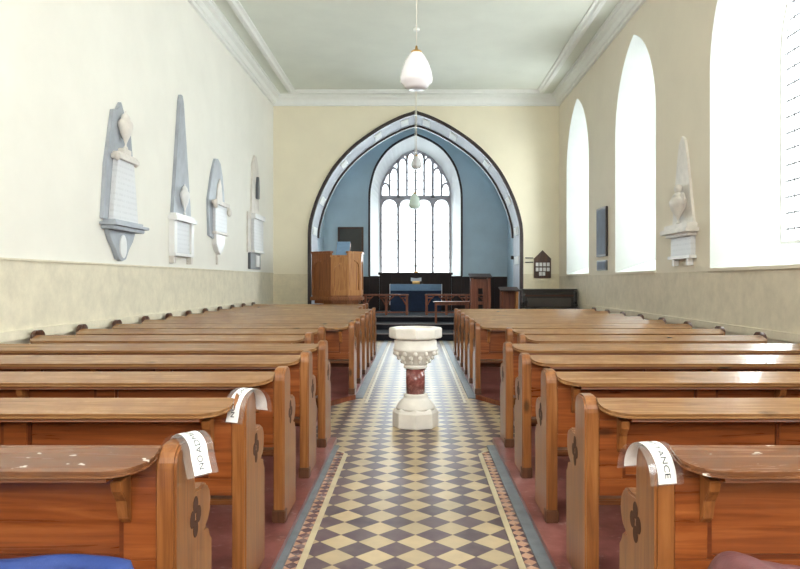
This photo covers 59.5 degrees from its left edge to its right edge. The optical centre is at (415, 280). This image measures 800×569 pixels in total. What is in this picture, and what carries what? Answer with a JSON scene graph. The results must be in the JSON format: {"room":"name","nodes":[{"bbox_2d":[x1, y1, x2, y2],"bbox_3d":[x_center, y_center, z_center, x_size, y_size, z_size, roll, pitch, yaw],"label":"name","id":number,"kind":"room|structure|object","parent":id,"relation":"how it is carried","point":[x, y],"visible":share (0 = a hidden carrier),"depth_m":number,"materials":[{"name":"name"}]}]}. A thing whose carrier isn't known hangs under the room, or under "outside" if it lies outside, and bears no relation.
{"room":"church","nodes":[
{"label":"church","id":0,"kind":"room"},
{"bbox_2d":[0,0,272,343],"bbox_3d":[-3.880,-1.790,7.950,0.001,6.520,22.300,0,0,0],"label":"wall","id":1,"kind":"structure","parent":0,"point":[65,64],"depth_m":8.91,"materials":[{"name":"paint"}]},
{"bbox_2d":[99,102,148,260],"bbox_3d":[-3.776,-1.293,9.120,0.208,2.072,1.088,0,0,0],"label":"monument","id":2,"kind":"object","parent":1,"relation":"attached to","point":[118,203],"visible":1,"depth_m":8.97,"materials":[{"name":"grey stone"}]},
{"bbox_2d":[99,219,148,233],"bbox_3d":[-3.776,-0.709,9.120,0.208,0.124,1.088,0,0,0],"label":"shelf","id":3,"kind":"object","parent":2,"relation":"attached to","point":[119,226],"depth_m":8.94,"materials":[{"name":"grey stone"}]},
{"bbox_2d":[0,301,255,342],"bbox_3d":[-3.862,0.525,6.850,0.035,0.090,20.100,0,0,0],"label":"baseboard","id":4,"kind":"structure","parent":1,"relation":"attached to","point":[58,329],"depth_m":8.44,"materials":[{"name":"paint"}]},
{"bbox_2d":[0,256,273,273],"bbox_3d":[-3.870,-0.215,7.950,0.020,0.030,22.300,0,0,0],"label":"trim","id":5,"kind":"structure","parent":1,"relation":"attached to","point":[1,257],"depth_m":8.69,"materials":[{"name":"paint"}]},
{"bbox_2d":[168,95,196,263],"bbox_3d":[-3.795,-1.664,11.480,0.171,2.763,1.038,0,0,0],"label":"monument","id":6,"kind":"object","parent":1,"relation":"attached to","point":[181,223],"visible":1,"depth_m":11.38,"materials":[{"name":"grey stone"}]},
{"bbox_2d":[206,159,231,264],"bbox_3d":[-3.792,-1.346,13.585,0.175,2.056,1.216,0,0,0],"label":"monument","id":7,"kind":"object","parent":1,"relation":"attached to","point":[217,212],"visible":1,"depth_m":13.41,"materials":[{"name":"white stone"}]},
{"bbox_2d":[247,155,264,269],"bbox_3d":[-3.804,-1.641,16.737,0.152,2.719,1.330,0,0,0],"label":"monument","id":8,"kind":"object","parent":1,"relation":"attached to","point":[255,221],"visible":1,"depth_m":16.59,"materials":[{"name":"stone"}]},
{"bbox_2d":[205,408,336,568],"bbox_3d":[-2.292,1.444,4.290,3.155,0.049,7.380,0,0,0],"label":"carpet","id":9,"kind":"object","parent":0,"point":[219,521],"visible":0.23,"depth_m":4.18,"materials":[{"name":"carpet"}]},
{"bbox_2d":[0,438,210,568],"bbox_3d":[-2.281,0.955,2.412,3.038,0.930,0.556,0,0,0],"label":"pew","id":10,"kind":"object","parent":9,"relation":"on","point":[144,505],"visible":0.94,"depth_m":2.28,"materials":[{"name":"brown wood"}]},
{"bbox_2d":[0,445,161,478],"bbox_3d":[-2.292,0.570,2.210,2.927,0.067,0.152,0,0,0],"label":"shelf","id":11,"kind":"object","parent":10,"relation":"attached to","point":[16,461],"depth_m":2.20,"materials":[{"name":"brown wood"}]},
{"bbox_2d":[171,431,211,475],"bbox_3d":[-0.764,0.576,2.361,0.163,0.132,0.120,0,0,38],"label":"paper sign","id":12,"kind":"object","parent":10,"relation":"attached to","point":[197,444],"visible":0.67,"depth_m":2.33,"materials":[{"name":"white paper"}]},
{"bbox_2d":[0,390,264,568],"bbox_3d":[-2.281,0.955,3.342,3.038,0.930,0.556,0,0,0],"label":"pew","id":13,"kind":"object","parent":9,"relation":"on","point":[236,479],"visible":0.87,"depth_m":3.19,"materials":[{"name":"brown wood"}]},
{"bbox_2d":[0,398,233,418],"bbox_3d":[-2.292,0.570,3.140,2.927,0.067,0.152,0,0,0],"label":"shelf","id":14,"kind":"object","parent":13,"relation":"attached to","point":[10,408],"depth_m":3.11,"materials":[{"name":"brown wood"}]},
{"bbox_2d":[226,388,267,422],"bbox_3d":[-0.786,0.573,3.272,0.120,0.144,0.228,0,0,24],"label":"paper sign","id":15,"kind":"object","parent":13,"relation":"attached to","point":[261,403],"visible":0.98,"depth_m":3.23,"materials":[{"name":"white paper"}]},
{"bbox_2d":[0,366,295,522],"bbox_3d":[-2.281,0.955,4.272,3.038,0.930,0.556,0,0,0],"label":"pew","id":16,"kind":"object","parent":9,"relation":"on","point":[277,422],"visible":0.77,"depth_m":4.11,"materials":[{"name":"brown wood"}]},
{"bbox_2d":[0,372,274,386],"bbox_3d":[-2.292,0.570,4.070,2.927,0.067,0.152,0,0,0],"label":"shelf","id":17,"kind":"object","parent":16,"relation":"attached to","point":[7,379],"depth_m":4.04,"materials":[{"name":"brown wood"}]},
{"bbox_2d":[0,351,315,477],"bbox_3d":[-2.281,0.955,5.202,3.038,0.930,0.556,0,0,0],"label":"pew","id":18,"kind":"object","parent":9,"relation":"on","point":[302,379],"visible":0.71,"depth_m":5.04,"materials":[{"name":"brown wood"}]},
{"bbox_2d":[0,355,300,366],"bbox_3d":[-2.292,0.570,5.000,2.927,0.067,0.152,0,0,0],"label":"shelf","id":19,"kind":"object","parent":18,"relation":"attached to","point":[5,360],"depth_m":4.98,"materials":[{"name":"brown wood"}]},
{"bbox_2d":[0,340,330,447],"bbox_3d":[-2.281,0.955,6.132,3.038,0.930,0.556,0,0,0],"label":"pew","id":20,"kind":"object","parent":9,"relation":"on","point":[321,369],"visible":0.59,"depth_m":5.94,"materials":[{"name":"brown wood"}]},
{"bbox_2d":[0,344,318,352],"bbox_3d":[-2.292,0.570,5.930,2.927,0.067,0.152,0,0,0],"label":"shelf","id":21,"kind":"object","parent":20,"relation":"attached to","point":[4,348],"depth_m":5.90,"materials":[{"name":"brown wood"}]},
{"bbox_2d":[29,330,316,416],"bbox_3d":[-2.411,0.955,7.062,2.778,0.930,0.556,0,0,0],"label":"pew","id":22,"kind":"object","parent":9,"relation":"on","point":[37,336],"visible":0.23,"depth_m":6.82,"materials":[{"name":"brown wood"}]},
{"bbox_2d":[29,335,304,342],"bbox_3d":[-2.422,0.570,6.860,2.667,0.067,0.152,0,0,0],"label":"shelf","id":23,"kind":"object","parent":22,"relation":"attached to","point":[34,338],"depth_m":6.85,"materials":[{"name":"brown wood"}]},
{"bbox_2d":[76,324,325,407],"bbox_3d":[-2.411,0.955,7.992,2.778,0.930,0.556,0,0,0],"label":"pew","id":24,"kind":"object","parent":9,"relation":"on","point":[82,329],"visible":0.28,"depth_m":7.78,"materials":[{"name":"brown wood"}]},
{"bbox_2d":[76,329,317,334],"bbox_3d":[-2.422,0.570,7.790,2.667,0.067,0.152,0,0,0],"label":"shelf","id":25,"kind":"object","parent":24,"relation":"attached to","point":[79,331],"depth_m":7.78,"materials":[{"name":"brown wood"}]},
{"bbox_3d":[-1.900,1.147,1.780,2.100,0.545,0.400,0,0,0],"label":"bench","id":26,"kind":"object","parent":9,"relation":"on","visible":0},
{"bbox_2d":[0,554,133,568],"bbox_3d":[-1.450,0.804,1.790,1.394,0.133,0.399,0,0,0],"label":"cushion","id":27,"kind":"object","parent":26,"relation":"on","point":[55,561],"visible":1,"depth_m":1.91,"materials":[{"name":"blue fabric"}]},
{"bbox_2d":[330,355,375,400],"bbox_3d":[-2.315,1.444,12.400,3.110,0.049,8.700,0,0,0],"label":"floor","id":28,"kind":"structure","parent":0,"point":[339,376],"depth_m":9.89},
{"bbox_2d":[112,320,356,394],"bbox_3d":[-2.281,0.955,8.922,3.038,0.930,0.556,0,0,0],"label":"pew","id":29,"kind":"object","parent":28,"relation":"on","point":[341,338],"visible":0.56,"depth_m":8.76,"materials":[{"name":"brown wood"}]},
{"bbox_2d":[112,324,348,329],"bbox_3d":[-2.292,0.570,8.720,2.927,0.067,0.152,0,0,0],"label":"shelf","id":30,"kind":"object","parent":29,"relation":"attached to","point":[115,326],"depth_m":8.70,"materials":[{"name":"brown wood"}]},
{"bbox_2d":[141,316,361,383],"bbox_3d":[-2.281,0.955,9.852,3.038,0.930,0.556,0,0,0],"label":"pew","id":31,"kind":"object","parent":28,"relation":"on","point":[145,319],"visible":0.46,"depth_m":9.65,"materials":[{"name":"brown wood"}]},
{"bbox_2d":[142,320,355,323],"bbox_3d":[-2.292,0.570,9.650,2.927,0.067,0.152,0,0,0],"label":"shelf","id":32,"kind":"object","parent":31,"relation":"attached to","point":[143,321],"depth_m":9.65,"materials":[{"name":"brown wood"}]},
{"bbox_2d":[165,313,366,374],"bbox_3d":[-2.281,0.955,10.782,3.038,0.930,0.556,0,0,0],"label":"pew","id":33,"kind":"object","parent":28,"relation":"on","point":[168,316],"visible":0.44,"depth_m":10.60,"materials":[{"name":"brown wood"}]},
{"bbox_2d":[166,316,360,319],"bbox_3d":[-2.292,0.570,10.580,2.927,0.067,0.152,0,0,0],"label":"shelf","id":34,"kind":"object","parent":33,"relation":"attached to","point":[167,317],"depth_m":10.60,"materials":[{"name":"brown wood"}]},
{"bbox_2d":[185,310,369,366],"bbox_3d":[-2.281,0.955,11.712,3.038,0.930,0.556,0,0,0],"label":"pew","id":35,"kind":"object","parent":28,"relation":"on","point":[188,312],"visible":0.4,"depth_m":11.55,"materials":[{"name":"brown wood"}]},
{"bbox_2d":[187,313,364,315],"bbox_3d":[-2.292,0.570,11.510,2.927,0.067,0.152,0,0,0],"label":"shelf","id":36,"kind":"object","parent":35,"relation":"attached to","point":[188,314],"depth_m":11.53,"materials":[{"name":"brown wood"}]},
{"bbox_2d":[202,308,373,360],"bbox_3d":[-2.281,0.955,12.642,3.038,0.930,0.556,0,0,0],"label":"pew","id":37,"kind":"object","parent":28,"relation":"on","point":[205,310],"visible":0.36,"depth_m":12.49,"materials":[{"name":"brown wood"}]},
{"bbox_2d":[204,311,368,312],"bbox_3d":[-2.292,0.570,12.440,2.927,0.067,0.152,0,0,0],"label":"shelf","id":38,"kind":"object","parent":37,"relation":"attached to","point":[204,311],"depth_m":12.49,"materials":[{"name":"brown wood"}]},
{"bbox_2d":[217,306,375,354],"bbox_3d":[-2.281,0.955,13.572,3.038,0.930,0.556,0,0,0],"label":"pew","id":39,"kind":"object","parent":28,"relation":"on","point":[219,308],"visible":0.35,"depth_m":13.41,"materials":[{"name":"brown wood"}]},
{"bbox_2d":[219,309,371,310],"bbox_3d":[-2.292,0.570,13.370,2.927,0.067,0.152,0,0,0],"label":"shelf","id":40,"kind":"object","parent":39,"relation":"attached to","point":[219,309],"depth_m":13.41,"materials":[{"name":"brown wood"}]},
{"bbox_2d":[303,341,518,568],"bbox_3d":[0.020,1.470,7.000,7.800,0.001,20.400,0,0,0],"label":"floor","id":41,"kind":"structure","parent":0,"point":[400,498],"depth_m":5.03,"materials":[{"name":"tile"}]},
{"bbox_2d":[274,445,338,568],"bbox_3d":[-0.695,1.461,3.400,0.040,0.018,5.600,0,0,0],"label":"trim","id":42,"kind":"structure","parent":41,"relation":"on","point":[289,545],"depth_m":4.33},
{"bbox_2d":[283,451,343,568],"bbox_3d":[-0.643,1.467,3.320,0.064,0.006,5.440,0,0,0],"label":"trim","id":43,"kind":"structure","parent":41,"relation":"on","point":[295,554],"depth_m":4.33,"materials":[{"name":"tile"}]},
{"bbox_2d":[296,450,347,568],"bbox_3d":[-0.655,1.466,3.362,0.160,0.007,5.525,0,0,0],"label":"trim","id":44,"kind":"structure","parent":41,"relation":"on","point":[303,558],"depth_m":4.33,"materials":[{"name":"beige tile"}]},
{"bbox_2d":[356,341,387,398],"bbox_3d":[-0.710,1.464,12.925,0.100,0.012,8.350,0,0,0],"label":"trim","id":45,"kind":"structure","parent":41,"relation":"on","point":[360,394],"depth_m":10.91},
{"bbox_2d":[389,326,441,430],"bbox_3d":[0.000,0.969,7.100,0.499,1.003,0.499,0,0,23],"label":"baptismal font","id":46,"kind":"object","parent":41,"relation":"on","point":[415,346],"visible":1,"depth_m":6.95,"materials":[{"name":"stone"}]},
{"bbox_2d":[393,339,437,365],"bbox_3d":[0.000,0.718,7.100,0.450,0.255,0.450,0,0,0],"label":"bowl","id":47,"kind":"object","parent":46,"relation":"on","point":[411,352],"depth_m":6.94,"materials":[{"name":"stone"}]},
{"bbox_2d":[389,326,441,340],"bbox_3d":[0.000,0.529,7.100,0.499,0.123,0.499,0,0,-22],"label":"basin","id":48,"kind":"object","parent":46,"relation":"in","point":[400,333],"depth_m":6.90,"materials":[{"name":"stone"}]},
{"bbox_2d":[443,341,474,398],"bbox_3d":[0.710,1.464,12.925,0.100,0.012,8.350,0,0,0],"label":"trim","id":49,"kind":"structure","parent":41,"relation":"on","point":[470,394],"depth_m":10.91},
{"bbox_2d":[478,450,525,568],"bbox_3d":[0.610,1.466,3.362,0.160,0.007,5.525,0,0,0],"label":"trim","id":50,"kind":"structure","parent":41,"relation":"on","point":[517,554],"depth_m":4.33,"materials":[{"name":"beige tile"}]},
{"bbox_2d":[498,287,519,308],"bbox_3d":[2.240,0.806,16.790,0.460,1.329,0.420,0,0,0],"label":"desk","id":51,"kind":"object","parent":41,"relation":"on","point":[509,296],"visible":0.47,"depth_m":16.90,"materials":[{"name":"brown wood"}]},
{"bbox_2d":[482,451,538,568],"bbox_3d":[0.598,1.467,3.320,0.064,0.006,5.440,0,0,0],"label":"trim","id":52,"kind":"structure","parent":41,"relation":"on","point":[527,555],"depth_m":4.33,"materials":[{"name":"tile"}]},
{"bbox_2d":[487,445,553,568],"bbox_3d":[0.672,1.461,3.400,0.085,0.018,5.600,0,0,0],"label":"trim","id":53,"kind":"structure","parent":41,"relation":"on","point":[541,557],"depth_m":4.33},
{"bbox_2d":[520,289,578,308],"bbox_3d":[3.210,0.830,16.800,1.320,1.280,0.620,0,0,0],"label":"upright piano","id":54,"kind":"object","parent":41,"relation":"on","point":[531,298],"visible":0.3,"depth_m":16.79,"materials":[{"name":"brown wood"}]},
{"bbox_2d":[376,310,453,340],"bbox_3d":[0.020,1.230,20.600,7.780,0.480,6.800,0,0,0],"label":"steps","id":55,"kind":"structure","parent":0,"point":[379,320],"depth_m":19.60,"materials":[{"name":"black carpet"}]},
{"bbox_2d":[310,242,363,303],"bbox_3d":[-2.001,0.147,17.833,1.338,2.285,1.123,0,0,0],"label":"pulpit","id":56,"kind":"object","parent":55,"relation":"on","point":[337,278],"visible":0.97,"depth_m":17.44,"materials":[{"name":"brown wood"}]},
{"bbox_2d":[361,294,408,314],"bbox_3d":[-1.150,0.685,20.300,1.900,0.610,0.140,0,0,0],"label":"altar rail","id":57,"kind":"object","parent":55,"relation":"on","point":[364,295],"visible":0.65,"depth_m":20.27,"materials":[{"name":"brown wood"}]},
{"bbox_2d":[389,284,441,311],"bbox_3d":[0.010,0.545,22.795,1.690,0.890,0.770,0,0,0],"label":"altar","id":58,"kind":"object","parent":55,"relation":"on","point":[416,297],"visible":0.8,"depth_m":22.43,"materials":[{"name":"blue fabric"}]},
{"bbox_2d":[378,272,452,309],"bbox_3d":[0.000,0.350,23.895,2.540,1.280,0.190,0,0,0],"label":"reredos","id":59,"kind":"object","parent":55,"relation":"on","point":[385,278],"visible":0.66,"depth_m":23.90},
{"bbox_2d":[425,294,482,314],"bbox_3d":[1.185,0.685,20.300,1.830,0.610,0.140,0,0,0],"label":"altar rail","id":60,"kind":"object","parent":55,"relation":"on","point":[446,297],"visible":0.73,"depth_m":20.27,"materials":[{"name":"brown wood"}]},
{"bbox_2d":[468,273,491,308],"bbox_3d":[1.680,0.546,18.200,0.600,1.488,0.500,0,0,0],"label":"lectern","id":61,"kind":"object","parent":55,"relation":"on","point":[475,284],"visible":0.58,"depth_m":18.08,"materials":[{"name":"brown wood"}]},
{"bbox_2d":[324,128,506,276],"bbox_3d":[0.000,-2.055,24.000,6.300,7.050,0.001,0,0,0],"label":"wall","id":62,"kind":"structure","parent":0,"point":[484,212],"depth_m":24.00,"materials":[{"name":"blue paint"}]},
{"bbox_2d":[338,227,363,251],"bbox_3d":[-2.220,-1.370,23.967,0.880,0.960,0.066,0,0,0],"label":"wall plaque","id":63,"kind":"object","parent":62,"relation":"attached to","point":[354,235],"visible":0.62,"depth_m":23.93,"materials":[{"name":"brown metal"}]},
{"bbox_2d":[358,277,378,309],"bbox_3d":[-2.185,0.420,23.950,1.890,1.140,0.100,0,0,0],"label":"panelling","id":64,"kind":"object","parent":62,"relation":"attached to","point":[370,284],"visible":0.28,"depth_m":23.95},
{"bbox_2d":[369,135,461,276],"bbox_3d":[0.000,-2.560,24.310,3.200,4.900,0.740,0,0,0],"label":"window","id":65,"kind":"structure","parent":62,"relation":"in","point":[406,147],"depth_m":24.54,"materials":[{"name":"white paint"}]},
{"bbox_2d":[368,133,462,275],"bbox_3d":[0.000,-2.627,23.995,3.240,4.915,0.050,0,0,0],"label":"trim","id":66,"kind":"structure","parent":62,"relation":"attached to","point":[413,134],"depth_m":23.97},
{"bbox_2d":[452,277,506,309],"bbox_3d":[2.185,0.420,23.950,1.890,1.140,0.100,0,0,0],"label":"panelling","id":67,"kind":"object","parent":62,"relation":"attached to","point":[460,285],"visible":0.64,"depth_m":23.95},
{"bbox_2d":[312,115,518,308],"bbox_3d":[0.000,-1.540,19.750,5.700,6.020,1.300,0,0,0],"label":"wall","id":68,"kind":"structure","parent":0,"point":[396,126],"depth_m":19.75,"materials":[{"name":"grey paint"}]},
{"bbox_2d":[313,119,518,264],"bbox_3d":[0.000,-2.481,19.700,5.700,4.022,0.700,0,0,0],"label":"trim","id":69,"kind":"structure","parent":68,"relation":"attached to","point":[404,123],"depth_m":19.63,"materials":[{"name":"white paint"}]},
{"bbox_2d":[273,106,558,303],"bbox_3d":[0.020,-1.790,19.100,7.800,6.520,0.001,0,0,0],"label":"wall","id":70,"kind":"structure","parent":0,"point":[523,141],"depth_m":19.10,"materials":[{"name":"paint"}]},
{"bbox_2d":[308,110,522,308],"bbox_3d":[0.000,-1.593,19.100,5.870,6.126,0.100,0,0,0],"label":"trim","id":71,"kind":"structure","parent":70,"relation":"attached to","point":[412,113],"depth_m":19.05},
{"bbox_2d":[534,250,550,277],"bbox_3d":[3.460,-0.458,19.067,0.475,0.756,0.065,0,0,0],"label":"hymn board","id":72,"kind":"object","parent":70,"relation":"attached to","point":[542,261],"visible":1,"depth_m":19.05,"materials":[{"name":"brown wood"}]},
{"bbox_2d":[213,0,619,93],"bbox_3d":[0.020,-5.050,7.950,7.800,0.001,22.300,0,0,0],"label":"ceiling","id":73,"kind":"structure","parent":0,"point":[317,44],"depth_m":14.64,"materials":[{"name":"paint"}]},
{"bbox_2d":[187,0,645,105],"bbox_3d":[0.020,-4.910,7.950,7.800,0.280,22.300,0,0,0],"label":"trim","id":74,"kind":"structure","parent":73,"relation":"attached to","point":[208,10],"depth_m":17.55,"materials":[{"name":"paint"}]},
{"bbox_2d":[226,0,606,93],"bbox_3d":[0.020,-5.010,7.725,6.800,0.080,21.850,0,0,0],"label":"trim","id":75,"kind":"structure","parent":73,"relation":"attached to","point":[597,5],"depth_m":16.66,"materials":[{"name":"paint"}]},
{"bbox_2d":[400,0,432,90],"bbox_3d":[0.010,-3.574,7.650,0.355,2.952,0.355,0,0,0],"label":"pendant lamp","id":76,"kind":"object","parent":73,"relation":"hanging from","point":[416,74],"visible":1,"depth_m":7.54,"materials":[{"name":"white glass"}]},
{"bbox_2d":[453,351,501,400],"bbox_3d":[2.335,1.444,11.125,3.150,0.049,6.150,0,0,0],"label":"floor","id":77,"kind":"structure","parent":0,"point":[491,381],"depth_m":9.89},
{"bbox_2d":[454,307,595,354],"bbox_3d":[2.106,0.965,13.572,2.728,0.910,0.556,0,0,0],"label":"pew","id":78,"kind":"object","parent":77,"relation":"on","point":[593,308],"visible":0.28,"depth_m":13.41,"materials":[{"name":"brown wood"}]},
{"bbox_2d":[456,309,609,360],"bbox_3d":[2.106,0.965,12.642,2.728,0.910,0.556,0,0,0],"label":"pew","id":79,"kind":"object","parent":77,"relation":"on","point":[606,310],"visible":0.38,"depth_m":12.49,"materials":[{"name":"brown wood"}]},
{"bbox_2d":[461,311,607,312],"bbox_3d":[2.118,0.570,12.440,2.617,0.067,0.152,0,0,0],"label":"shelf","id":80,"kind":"object","parent":79,"relation":"attached to","point":[461,311],"depth_m":12.46,"materials":[{"name":"brown wood"}]},
{"bbox_2d":[459,312,625,366],"bbox_3d":[2.106,0.965,11.712,2.728,0.910,0.556,0,0,0],"label":"pew","id":81,"kind":"object","parent":77,"relation":"on","point":[462,315],"visible":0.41,"depth_m":11.55,"materials":[{"name":"brown wood"}]},
{"bbox_2d":[464,313,623,315],"bbox_3d":[2.118,0.570,11.510,2.617,0.067,0.152,0,0,0],"label":"shelf","id":82,"kind":"object","parent":81,"relation":"attached to","point":[465,314],"depth_m":11.53,"materials":[{"name":"brown wood"}]},
{"bbox_2d":[463,314,643,374],"bbox_3d":[2.106,0.965,10.782,2.728,0.910,0.556,0,0,0],"label":"pew","id":83,"kind":"object","parent":77,"relation":"on","point":[639,316],"visible":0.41,"depth_m":10.60,"materials":[{"name":"brown wood"}]},
{"bbox_2d":[469,316,642,319],"bbox_3d":[2.118,0.570,10.580,2.617,0.067,0.152,0,0,0],"label":"shelf","id":84,"kind":"object","parent":83,"relation":"attached to","point":[470,317],"depth_m":10.60,"materials":[{"name":"brown wood"}]},
{"bbox_2d":[468,317,665,383],"bbox_3d":[2.106,0.965,9.852,2.728,0.910,0.556,0,0,0],"label":"pew","id":85,"kind":"object","parent":77,"relation":"on","point":[661,320],"visible":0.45,"depth_m":9.65,"materials":[{"name":"brown wood"}]},
{"bbox_2d":[474,320,664,323],"bbox_3d":[2.118,0.570,9.650,2.617,0.067,0.152,0,0,0],"label":"shelf","id":86,"kind":"object","parent":85,"relation":"attached to","point":[475,321],"depth_m":9.65,"materials":[{"name":"brown wood"}]},
{"bbox_2d":[473,321,692,394],"bbox_3d":[2.106,0.965,8.922,2.728,0.910,0.556,0,0,0],"label":"pew","id":87,"kind":"object","parent":77,"relation":"on","point":[488,340],"visible":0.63,"depth_m":8.77,"materials":[{"name":"brown wood"}]},
{"bbox_2d":[480,324,691,329],"bbox_3d":[2.118,0.570,8.720,2.617,0.067,0.152,0,0,0],"label":"shelf","id":88,"kind":"object","parent":87,"relation":"attached to","point":[482,326],"depth_m":8.70,"materials":[{"name":"brown wood"}]},
{"bbox_2d":[507,216,512,286],"bbox_3d":[3.150,-2.055,22.200,0.001,7.050,3.600,0,0,0],"label":"wall","id":89,"kind":"structure","parent":0,"point":[509,239],"depth_m":23.46,"materials":[{"name":"blue paint"}]},
{"bbox_2d":[493,408,625,568],"bbox_3d":[2.305,1.444,4.290,3.210,0.049,7.380,0,0,0],"label":"carpet","id":90,"kind":"object","parent":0,"point":[552,536],"visible":0.23,"depth_m":4.18,"materials":[{"name":"carpet"}]},
{"bbox_2d":[505,326,724,407],"bbox_3d":[2.246,0.965,7.992,2.448,0.910,0.556,0,0,0],"label":"pew","id":91,"kind":"object","parent":90,"relation":"on","point":[511,334],"visible":0.26,"depth_m":7.78,"materials":[{"name":"brown wood"}]},
{"bbox_2d":[512,329,724,334],"bbox_3d":[2.257,0.570,7.790,2.337,0.067,0.152,0,0,0],"label":"shelf","id":92,"kind":"object","parent":91,"relation":"attached to","point":[514,331],"depth_m":7.78,"materials":[{"name":"brown wood"}]},
{"bbox_2d":[514,332,767,416],"bbox_3d":[2.246,0.965,7.062,2.448,0.910,0.556,0,0,0],"label":"pew","id":93,"kind":"object","parent":90,"relation":"on","point":[758,337],"visible":0.29,"depth_m":6.82,"materials":[{"name":"brown wood"}]},
{"bbox_2d":[525,335,767,342],"bbox_3d":[2.257,0.570,6.860,2.337,0.067,0.152,0,0,0],"label":"shelf","id":94,"kind":"object","parent":93,"relation":"attached to","point":[528,338],"depth_m":6.85,"materials":[{"name":"brown wood"}]},
{"bbox_2d":[500,342,799,447],"bbox_3d":[2.116,0.965,6.132,2.708,0.910,0.556,0,0,0],"label":"pew","id":95,"kind":"object","parent":90,"relation":"on","point":[509,370],"visible":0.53,"depth_m":5.94,"materials":[{"name":"brown wood"}]},
{"bbox_2d":[512,344,799,352],"bbox_3d":[2.127,0.570,5.930,2.597,0.067,0.152,0,0,0],"label":"shelf","id":96,"kind":"object","parent":95,"relation":"attached to","point":[516,348],"depth_m":5.90,"materials":[{"name":"brown wood"}]},
{"bbox_2d":[515,353,799,477],"bbox_3d":[2.116,0.965,5.202,2.708,0.910,0.556,0,0,0],"label":"pew","id":97,"kind":"object","parent":90,"relation":"on","point":[528,381],"visible":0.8,"depth_m":5.04,"materials":[{"name":"brown wood"}]},
{"bbox_2d":[530,355,799,366],"bbox_3d":[2.127,0.570,5.000,2.597,0.067,0.152,0,0,0],"label":"shelf","id":98,"kind":"object","parent":97,"relation":"attached to","point":[535,360],"depth_m":4.98,"materials":[{"name":"brown wood"}]},
{"bbox_2d":[535,369,799,522],"bbox_3d":[2.116,0.965,4.272,2.708,0.910,0.556,0,0,0],"label":"pew","id":99,"kind":"object","parent":90,"relation":"on","point":[555,408],"visible":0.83,"depth_m":4.12,"materials":[{"name":"brown wood"}]},
{"bbox_2d":[556,372,799,386],"bbox_3d":[2.127,0.570,4.070,2.597,0.067,0.152,0,0,0],"label":"shelf","id":100,"kind":"object","parent":99,"relation":"attached to","point":[563,379],"depth_m":4.04,"materials":[{"name":"brown wood"}]},
{"bbox_2d":[566,393,799,568],"bbox_3d":[2.116,0.965,3.342,2.708,0.910,0.556,0,0,0],"label":"pew","id":101,"kind":"object","parent":90,"relation":"on","point":[600,439],"visible":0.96,"depth_m":3.19,"materials":[{"name":"brown wood"}]},
{"bbox_2d":[596,398,799,418],"bbox_3d":[2.127,0.570,3.140,2.597,0.067,0.152,0,0,0],"label":"shelf","id":102,"kind":"object","parent":101,"relation":"attached to","point":[619,408],"depth_m":3.12,"materials":[{"name":"brown wood"}]},
{"bbox_2d":[620,444,799,568],"bbox_3d":[2.116,0.965,2.412,2.708,0.910,0.556,0,0,0],"label":"pew","id":103,"kind":"object","parent":90,"relation":"on","point":[745,499],"visible":0.92,"depth_m":2.27,"materials":[{"name":"brown wood"}]},
{"bbox_2d":[624,441,676,484],"bbox_3d":[0.780,0.594,2.335,0.120,0.116,0.207,0,0,-14],"label":"paper sign","id":104,"kind":"object","parent":103,"relation":"attached to","point":[663,460],"visible":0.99,"depth_m":2.27,"materials":[{"name":"white paper"}]},
{"bbox_2d":[669,445,799,478],"bbox_3d":[2.127,0.570,2.210,2.597,0.067,0.152,0,0,0],"label":"shelf","id":105,"kind":"object","parent":103,"relation":"attached to","point":[716,461],"depth_m":2.20,"materials":[{"name":"brown wood"}]},
{"bbox_3d":[1.950,1.147,1.780,2.100,0.545,0.400,0,0,0],"label":"bench","id":106,"kind":"object","parent":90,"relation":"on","visible":0},
{"bbox_2d":[708,551,799,568],"bbox_3d":[0.950,0.798,1.790,0.343,0.147,0.357,0,0,0],"label":"cushion","id":107,"kind":"object","parent":106,"relation":"on","point":[727,559],"visible":1,"depth_m":1.84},
{"bbox_2d":[559,0,799,343],"bbox_3d":[3.920,-1.790,7.950,0.001,6.520,22.300,0,0,0],"label":"wall","id":108,"kind":"structure","parent":0,"point":[676,35],"depth_m":10.76,"materials":[{"name":"paint"}]},
{"bbox_2d":[565,99,588,275],"bbox_3d":[4.285,-2.280,17.000,0.790,4.300,2.360,0,0,0],"label":"window","id":109,"kind":"structure","parent":108,"relation":"in","point":[578,149],"depth_m":17.95,"materials":[{"name":"glass"}]},
{"bbox_2d":[596,206,607,256],"bbox_3d":[3.892,-1.020,14.620,0.056,1.020,0.740,0,0,0],"label":"wall plaque","id":110,"kind":"object","parent":108,"relation":"attached to","point":[601,213],"visible":1,"depth_m":14.49,"materials":[{"name":"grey stone"}]},
{"bbox_2d":[613,35,655,273],"bbox_3d":[4.285,-2.280,12.580,0.790,4.300,2.360,0,0,0],"label":"window","id":111,"kind":"structure","parent":108,"relation":"in","point":[635,128],"depth_m":13.47,"materials":[{"name":"glass"}]},
{"bbox_2d":[660,136,698,265],"bbox_3d":[3.824,-1.164,10.171,0.211,1.883,1.025,0,0,0],"label":"monument","id":112,"kind":"object","parent":108,"relation":"attached to","point":[684,228],"visible":1,"depth_m":10.06,"materials":[{"name":"stone"}]},
{"bbox_2d":[582,304,799,342],"bbox_3d":[3.902,0.585,6.550,0.035,0.090,19.500,0,0,0],"label":"baseboard","id":113,"kind":"structure","parent":108,"relation":"attached to","point":[772,334],"depth_m":9.13,"materials":[{"name":"paint"}]},
{"bbox_2d":[707,0,799,270],"bbox_3d":[4.285,-2.280,8.160,0.790,4.300,2.360,0,0,0],"label":"window","id":114,"kind":"structure","parent":108,"relation":"in","point":[749,56],"depth_m":9.03,"materials":[{"name":"glass"}]},
{"label":"wall","id":115,"kind":"structure","parent":0,"visible":0},
{"bbox_2d":[317,124,513,258],"bbox_3d":[0.000,-2.603,20.385,5.740,3.945,0.110,0,0,0],"label":"trim","id":116,"kind":"structure","parent":115,"relation":"attached to","point":[412,126],"depth_m":20.34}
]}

